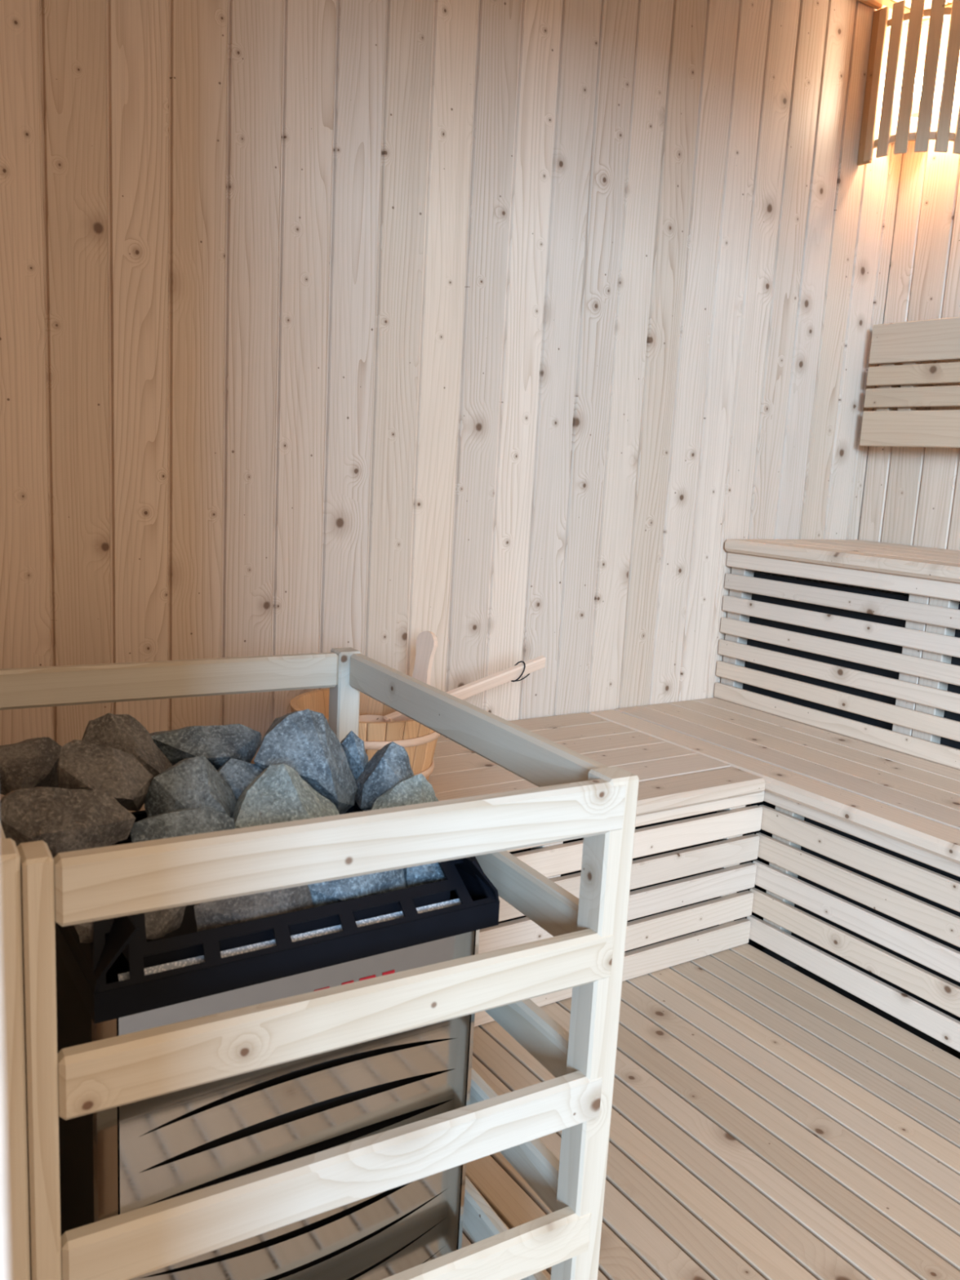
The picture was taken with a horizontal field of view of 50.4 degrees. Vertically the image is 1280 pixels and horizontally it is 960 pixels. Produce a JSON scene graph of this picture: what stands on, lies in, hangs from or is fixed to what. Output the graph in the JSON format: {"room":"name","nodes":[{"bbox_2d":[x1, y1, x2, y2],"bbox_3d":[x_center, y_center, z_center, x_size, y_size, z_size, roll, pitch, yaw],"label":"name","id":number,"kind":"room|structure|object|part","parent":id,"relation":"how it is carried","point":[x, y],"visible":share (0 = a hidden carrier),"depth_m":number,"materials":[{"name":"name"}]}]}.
{"room":"spa","nodes":[
{"label":"spa","id":0,"kind":"room"},
{"bbox_2d":[0,0,908,812],"bbox_3d":[0.036,-0.519,2.375,2.810,2.390,0.060,-3,12,-33],"label":"wall","id":1,"kind":"structure","parent":0,"point":[489,328],"depth_m":2.20,"materials":[{"name":"beige wood"}]},
{"bbox_2d":[857,0,924,27],"bbox_3d":[0.118,-1.671,2.136,2.699,0.029,0.025,-3,12,-33],"label":"trim","id":2,"kind":"structure","parent":1,"relation":"attached to","point":[876,4],"depth_m":2.76,"materials":[{"name":"brown wood"}]},
{"bbox_2d":[857,0,959,165],"bbox_3d":[1.208,-1.502,2.763,0.208,0.394,0.249,-3,12,-33],"label":"lamp","id":3,"kind":"object","parent":1,"relation":"attached to","point":[904,121],"visible":1,"depth_m":2.71,"materials":[{"name":"brown wood"}]},
{"bbox_3d":[1.077,-1.515,2.799,0.012,0.394,0.041,-3,12,-33],"label":"post","id":4,"kind":"part","parent":3,"relation":"part of","materials":[{"name":"brown wood"}]},
{"bbox_3d":[1.211,-1.460,2.872,0.100,0.100,0.012,5,10,11],"label":"plate","id":5,"kind":"part","parent":3,"relation":"part of","materials":[{"name":"brown wood"}]},
{"bbox_3d":[1.191,-1.349,2.756,0.282,0.018,0.090,6,10,18],"label":"curved rail","id":6,"kind":"part","parent":3,"relation":"part of","materials":[{"name":"brown wood"}]},
{"bbox_3d":[1.209,-1.516,2.797,0.056,0.074,0.056,-3,12,-33],"label":"bulb","id":7,"kind":"part","parent":3,"relation":"part of","materials":[{"name":"white glass"}]},
{"bbox_3d":[1.208,-1.646,2.705,0.282,0.018,0.090,6,10,18],"label":"curved rail","id":8,"kind":"part","parent":3,"relation":"part of","materials":[{"name":"brown wood"}]},
{"bbox_2d":[461,833,959,1279],"bbox_3d":[0.479,0.787,1.809,2.700,0.100,1.800,-3,12,-33],"label":"floor","id":9,"kind":"structure","parent":0,"point":[770,1121],"depth_m":1.60,"materials":[{"name":"brown wood"}]},
{"bbox_2d":[54,799,499,1279],"bbox_3d":[-0.262,0.503,1.156,0.412,0.603,0.355,-3,12,-33],"label":"heater","id":10,"kind":"object","parent":9,"relation":"on","point":[118,1160],"visible":0.56,"depth_m":1.00,"materials":[{"name":"silver metal"}]},
{"bbox_2d":[0,737,62,795],"bbox_3d":[-0.458,0.127,1.026,0.075,0.055,0.090,-3,12,-33],"label":"stone","id":11,"kind":"object","parent":10,"relation":"on","point":[29,762],"visible":0.83,"depth_m":1.00,"materials":[{"name":"stone"}]},
{"bbox_2d":[0,786,135,857],"bbox_3d":[-0.366,0.161,0.902,0.115,0.071,0.077,-3,12,-33],"label":"stone","id":12,"kind":"object","parent":10,"relation":"on","point":[66,820],"visible":0.77,"depth_m":0.88,"materials":[{"name":"stone"}]},
{"bbox_3d":[-0.439,0.497,1.068,0.002,0.436,0.304,-3,12,-33],"label":"panel","id":13,"kind":"part","parent":10,"relation":"part of","materials":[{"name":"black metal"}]},
{"bbox_2d":[57,739,153,811],"bbox_3d":[-0.357,0.131,0.973,0.088,0.079,0.087,-3,12,-33],"label":"stone","id":14,"kind":"object","parent":10,"relation":"on","point":[82,765],"visible":0.76,"depth_m":0.95,"materials":[{"name":"stone"}]},
{"bbox_2d":[81,712,172,777],"bbox_3d":[-0.370,0.115,1.068,0.095,0.087,0.094,-3,12,-33],"label":"stone","id":15,"kind":"object","parent":10,"relation":"on","point":[123,732],"visible":0.54,"depth_m":1.04,"materials":[{"name":"stone"}]},
{"bbox_2d":[73,905,186,943],"bbox_3d":[-0.324,0.250,0.933,0.103,0.051,0.064,-3,12,-33],"label":"stone","id":16,"kind":"object","parent":10,"relation":"on","point":[158,923],"visible":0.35,"depth_m":0.93,"materials":[{"name":"grey stone"}]},
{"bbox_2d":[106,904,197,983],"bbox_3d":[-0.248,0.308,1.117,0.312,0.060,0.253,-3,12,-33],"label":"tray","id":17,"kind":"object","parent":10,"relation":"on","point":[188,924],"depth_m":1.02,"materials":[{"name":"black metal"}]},
{"bbox_2d":[144,755,236,817],"bbox_3d":[-0.285,0.151,1.010,0.094,0.079,0.092,-3,12,-33],"label":"stone","id":18,"kind":"object","parent":10,"relation":"on","point":[194,782],"visible":0.72,"depth_m":0.98,"materials":[{"name":"grey stone"}]},
{"bbox_2d":[149,724,262,769],"bbox_3d":[-0.306,0.122,1.147,0.134,0.060,0.090,-3,12,-33],"label":"stone","id":19,"kind":"object","parent":10,"relation":"on","point":[218,744],"visible":0.75,"depth_m":1.12,"materials":[{"name":"grey stone"}]},
{"bbox_2d":[217,758,262,800],"bbox_3d":[-0.253,0.154,1.101,0.070,0.062,0.074,-3,12,-33],"label":"stone","id":20,"kind":"object","parent":10,"relation":"on","point":[237,774],"visible":0.31,"depth_m":1.07,"materials":[{"name":"grey stone"}]},
{"bbox_2d":[194,884,314,931],"bbox_3d":[-0.226,0.255,1.000,0.123,0.048,0.066,-3,12,-33],"label":"stone","id":21,"kind":"object","parent":10,"relation":"on","point":[229,911],"visible":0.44,"depth_m":0.97,"materials":[{"name":"grey stone"}]},
{"bbox_2d":[130,806,235,842],"bbox_3d":[-0.275,0.188,0.959,0.102,0.061,0.058,-3,12,-33],"label":"stone","id":22,"kind":"object","parent":21,"relation":"on","point":[188,821],"visible":0.5,"depth_m":0.94,"materials":[{"name":"grey stone"}]},
{"bbox_2d":[231,764,339,828],"bbox_3d":[-0.189,0.175,1.022,0.120,0.108,0.092,-3,12,-33],"label":"stone","id":23,"kind":"object","parent":10,"relation":"on","point":[278,794],"visible":0.58,"depth_m":0.99,"materials":[{"name":"grey stone"}]},
{"bbox_3d":[-0.172,0.518,1.028,0.371,0.436,0.002,-3,12,-33],"label":"panel","id":24,"kind":"part","parent":10,"relation":"part of","materials":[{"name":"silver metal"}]},
{"bbox_2d":[253,708,357,814],"bbox_3d":[-0.191,0.139,1.117,0.123,0.132,0.101,-3,12,-33],"label":"stone","id":25,"kind":"object","parent":10,"relation":"on","point":[304,741],"visible":0.75,"depth_m":1.09,"materials":[{"name":"grey stone"}]},
{"bbox_2d":[342,980,354,984],"bbox_3d":[-0.132,0.346,1.017,0.013,0.010,0.001,-3,12,-33],"label":"print","id":26,"kind":"object","parent":10,"relation":"attached to","point":[344,982],"depth_m":1.02},
{"bbox_2d":[340,730,368,781],"bbox_3d":[-0.146,0.144,1.207,0.033,0.078,0.058,-3,12,-33],"label":"stone","id":27,"kind":"object","parent":10,"relation":"on","point":[353,748],"visible":0.44,"depth_m":1.19,"materials":[{"name":"stone"}]},
{"bbox_2d":[307,868,406,906],"bbox_3d":[-0.135,0.252,1.059,0.116,0.058,0.059,-3,12,-33],"label":"stone","id":28,"kind":"object","parent":10,"relation":"on","point":[324,893],"visible":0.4,"depth_m":1.03,"materials":[{"name":"grey stone"}]},
{"bbox_2d":[359,974,375,981],"bbox_3d":[-0.114,0.344,1.029,0.018,0.010,0.001,-3,12,-33],"label":"print","id":29,"kind":"object","parent":10,"relation":"attached to","point":[362,977],"depth_m":1.03},
{"bbox_2d":[355,741,413,811],"bbox_3d":[-0.104,0.161,1.170,0.074,0.091,0.074,-3,12,-33],"label":"stone","id":30,"kind":"object","parent":10,"relation":"on","point":[389,766],"visible":0.7,"depth_m":1.15,"materials":[{"name":"stone"}]},
{"bbox_2d":[382,969,395,975],"bbox_3d":[-0.093,0.343,1.042,0.014,0.010,0.001,-3,12,-33],"label":"print","id":31,"kind":"object","parent":10,"relation":"attached to","point":[384,972],"depth_m":1.04},
{"bbox_2d":[370,773,438,810],"bbox_3d":[-0.079,0.194,1.129,0.110,0.095,0.055,-3,12,-33],"label":"stone","id":32,"kind":"object","parent":10,"relation":"on","point":[415,789],"visible":0.41,"depth_m":1.11,"materials":[{"name":"grey stone"}]},
{"bbox_2d":[403,862,446,888],"bbox_3d":[-0.062,0.238,1.109,0.059,0.055,0.060,-3,12,-33],"label":"stone","id":33,"kind":"object","parent":10,"relation":"on","point":[423,874],"visible":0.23,"depth_m":1.08,"materials":[{"name":"stone"}]},
{"bbox_3d":[-0.104,0.477,1.287,0.002,0.436,0.304,-3,12,-33],"label":"panel","id":34,"kind":"part","parent":10,"relation":"part of","materials":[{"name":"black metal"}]},
{"bbox_2d":[0,647,639,1279],"bbox_3d":[-0.292,0.432,1.218,0.584,0.718,0.715,-3,11,-30],"label":"guard","id":35,"kind":"object","parent":9,"relation":"on","point":[577,795],"visible":0.89,"depth_m":0.92,"materials":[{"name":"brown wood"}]},
{"bbox_3d":[-0.517,0.124,1.020,0.020,0.052,0.634,-3,11,-30],"label":"rail","id":36,"kind":"part","parent":35,"relation":"part of","materials":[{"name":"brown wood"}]},
{"bbox_3d":[-0.364,0.502,0.792,0.024,0.718,0.038,-3,11,-30],"label":"post","id":37,"kind":"part","parent":35,"relation":"part of","materials":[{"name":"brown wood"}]},
{"bbox_3d":[-0.343,0.503,0.804,0.021,0.713,0.040,-3,11,-30],"label":"post","id":38,"kind":"part","parent":35,"relation":"part of","materials":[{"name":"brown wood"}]},
{"bbox_3d":[-0.440,0.056,1.439,0.511,0.052,0.020,-3,11,-30],"label":"rail","id":39,"kind":"part","parent":35,"relation":"part of","materials":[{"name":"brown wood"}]},
{"bbox_3d":[-0.102,0.480,0.930,0.523,0.052,0.021,-3,11,-30],"label":"rail","id":40,"kind":"part","parent":35,"relation":"part of","materials":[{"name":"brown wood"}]},
{"bbox_3d":[-0.094,0.326,0.903,0.523,0.052,0.021,-3,11,-30],"label":"rail","id":41,"kind":"part","parent":35,"relation":"part of","materials":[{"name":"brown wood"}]},
{"bbox_3d":[-0.086,0.172,0.877,0.523,0.052,0.021,-3,11,-30],"label":"rail","id":42,"kind":"part","parent":35,"relation":"part of","materials":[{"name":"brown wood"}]},
{"bbox_3d":[-0.227,0.365,1.642,0.037,0.712,0.040,-3,11,-30],"label":"post","id":43,"kind":"part","parent":35,"relation":"part of","materials":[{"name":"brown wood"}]},
{"bbox_3d":[-0.041,0.255,1.332,0.020,0.052,0.634,-3,11,-30],"label":"rail","id":44,"kind":"part","parent":35,"relation":"part of","materials":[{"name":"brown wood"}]},
{"bbox_3d":[-0.033,0.101,1.305,0.020,0.052,0.634,-3,11,-30],"label":"rail","id":45,"kind":"part","parent":35,"relation":"part of","materials":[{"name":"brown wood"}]},
{"bbox_3d":[-0.111,0.635,0.957,0.523,0.052,0.021,-3,11,-30],"label":"rail","id":46,"kind":"part","parent":35,"relation":"part of","materials":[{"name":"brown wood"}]},
{"bbox_3d":[-0.066,0.718,1.412,0.020,0.052,0.634,-3,11,-30],"label":"rail","id":47,"kind":"part","parent":35,"relation":"part of","materials":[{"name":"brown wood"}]},
{"bbox_3d":[-0.058,0.564,1.385,0.020,0.052,0.634,-3,11,-30],"label":"rail","id":48,"kind":"part","parent":35,"relation":"part of","materials":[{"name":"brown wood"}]},
{"bbox_3d":[-0.050,0.409,1.358,0.020,0.052,0.634,-3,11,-30],"label":"rail","id":49,"kind":"part","parent":35,"relation":"part of","materials":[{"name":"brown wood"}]},
{"bbox_3d":[0.114,0.482,1.072,0.037,0.713,0.040,-3,11,-30],"label":"post","id":50,"kind":"part","parent":35,"relation":"part of","materials":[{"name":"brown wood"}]},
{"bbox_2d":[250,712,764,1026],"bbox_3d":[0.053,0.452,2.177,0.949,0.389,0.608,-3,12,-33],"label":"bench","id":51,"kind":"object","parent":9,"relation":"on","point":[692,816],"visible":0.27,"depth_m":2.10,"materials":[{"name":"brown wood"}]},
{"bbox_2d":[289,631,440,780],"bbox_3d":[-0.210,0.133,1.974,0.309,0.279,0.296,-3,12,-33],"label":"bucket","id":52,"kind":"object","parent":51,"relation":"on","point":[420,741],"visible":0.4,"depth_m":1.93,"materials":[{"name":"brown wood"}]},
{"bbox_2d":[359,655,546,735],"bbox_3d":[-0.056,0.112,2.042,0.470,0.136,0.077,-6,13,-42],"label":"ladle","id":53,"kind":"object","parent":52,"relation":"in","point":[479,686],"visible":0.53,"depth_m":2.07,"materials":[{"name":"brown wood"}]},
{"bbox_2d":[359,714,392,735],"bbox_3d":[-0.204,0.172,1.918,0.078,0.045,0.078,-3,12,-33],"label":"bowl","id":54,"kind":"object","parent":53,"relation":"on","point":[369,717],"depth_m":1.94,"materials":[{"name":"brown wood"}]},
{"bbox_3d":[0.078,0.066,2.127,0.034,0.044,0.019,8,11,27],"label":"cord","id":55,"kind":"part","parent":53,"relation":"part of","materials":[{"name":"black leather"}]},
{"bbox_2d":[589,697,959,1052],"bbox_3d":[0.923,0.509,2.119,0.482,0.389,1.677,-3,12,-33],"label":"bench","id":56,"kind":"object","parent":9,"relation":"on","point":[857,885],"visible":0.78,"depth_m":2.07,"materials":[{"name":"brown wood"}]},
{"bbox_2d":[714,538,959,769],"bbox_3d":[1.350,0.263,2.353,0.588,0.839,1.677,-3,12,-33],"label":"bench","id":57,"kind":"object","parent":9,"relation":"on","point":[880,668],"visible":0.8,"depth_m":2.53,"materials":[{"name":"brown wood"}]},
{"bbox_2d":[852,17,959,604],"bbox_3d":[1.689,-0.428,2.373,0.060,2.390,1.816,-3,12,-33],"label":"wall","id":58,"kind":"structure","parent":0,"point":[911,496],"depth_m":2.92,"materials":[{"name":"beige wood"}]},
{"bbox_2d":[859,316,959,448],"bbox_3d":[1.511,-0.635,2.485,0.094,0.344,1.265,-3,12,-33],"label":"backrest","id":59,"kind":"object","parent":58,"relation":"attached to","point":[904,387],"visible":1,"depth_m":2.85,"materials":[{"name":"beige wood"}]},
{"bbox_2d":[922,3,951,25],"bbox_3d":[1.700,-1.592,2.172,0.025,0.029,1.673,-3,12,-33],"label":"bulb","id":60,"kind":"structure","parent":58,"relation":"attached to","point":[925,21],"depth_m":2.83,"materials":[{"name":"white glass"}]},
{"bbox_2d":[890,0,952,9],"bbox_3d":[0.590,-1.569,1.427,2.820,0.060,1.860,-3,12,-33],"label":"ceiling","id":61,"kind":"structure","parent":0,"point":[927,5],"depth_m":2.79,"materials":[{"name":"beige wood"}]},
{"bbox_3d":[0.981,-0.212,0.898,2.760,2.390,0.100,-3,12,-33],"label":"wall","id":62,"kind":"structure","parent":0,"visible":0},
{"bbox_2d":[0,1001,8,1279],"bbox_3d":[0.720,-0.142,0.738,2.140,2.120,0.100,-3,12,-33],"label":"door","id":63,"kind":"structure","parent":62,"relation":"in","point":[3,1230],"depth_m":0.19,"materials":[{"name":"white"}]}
]}

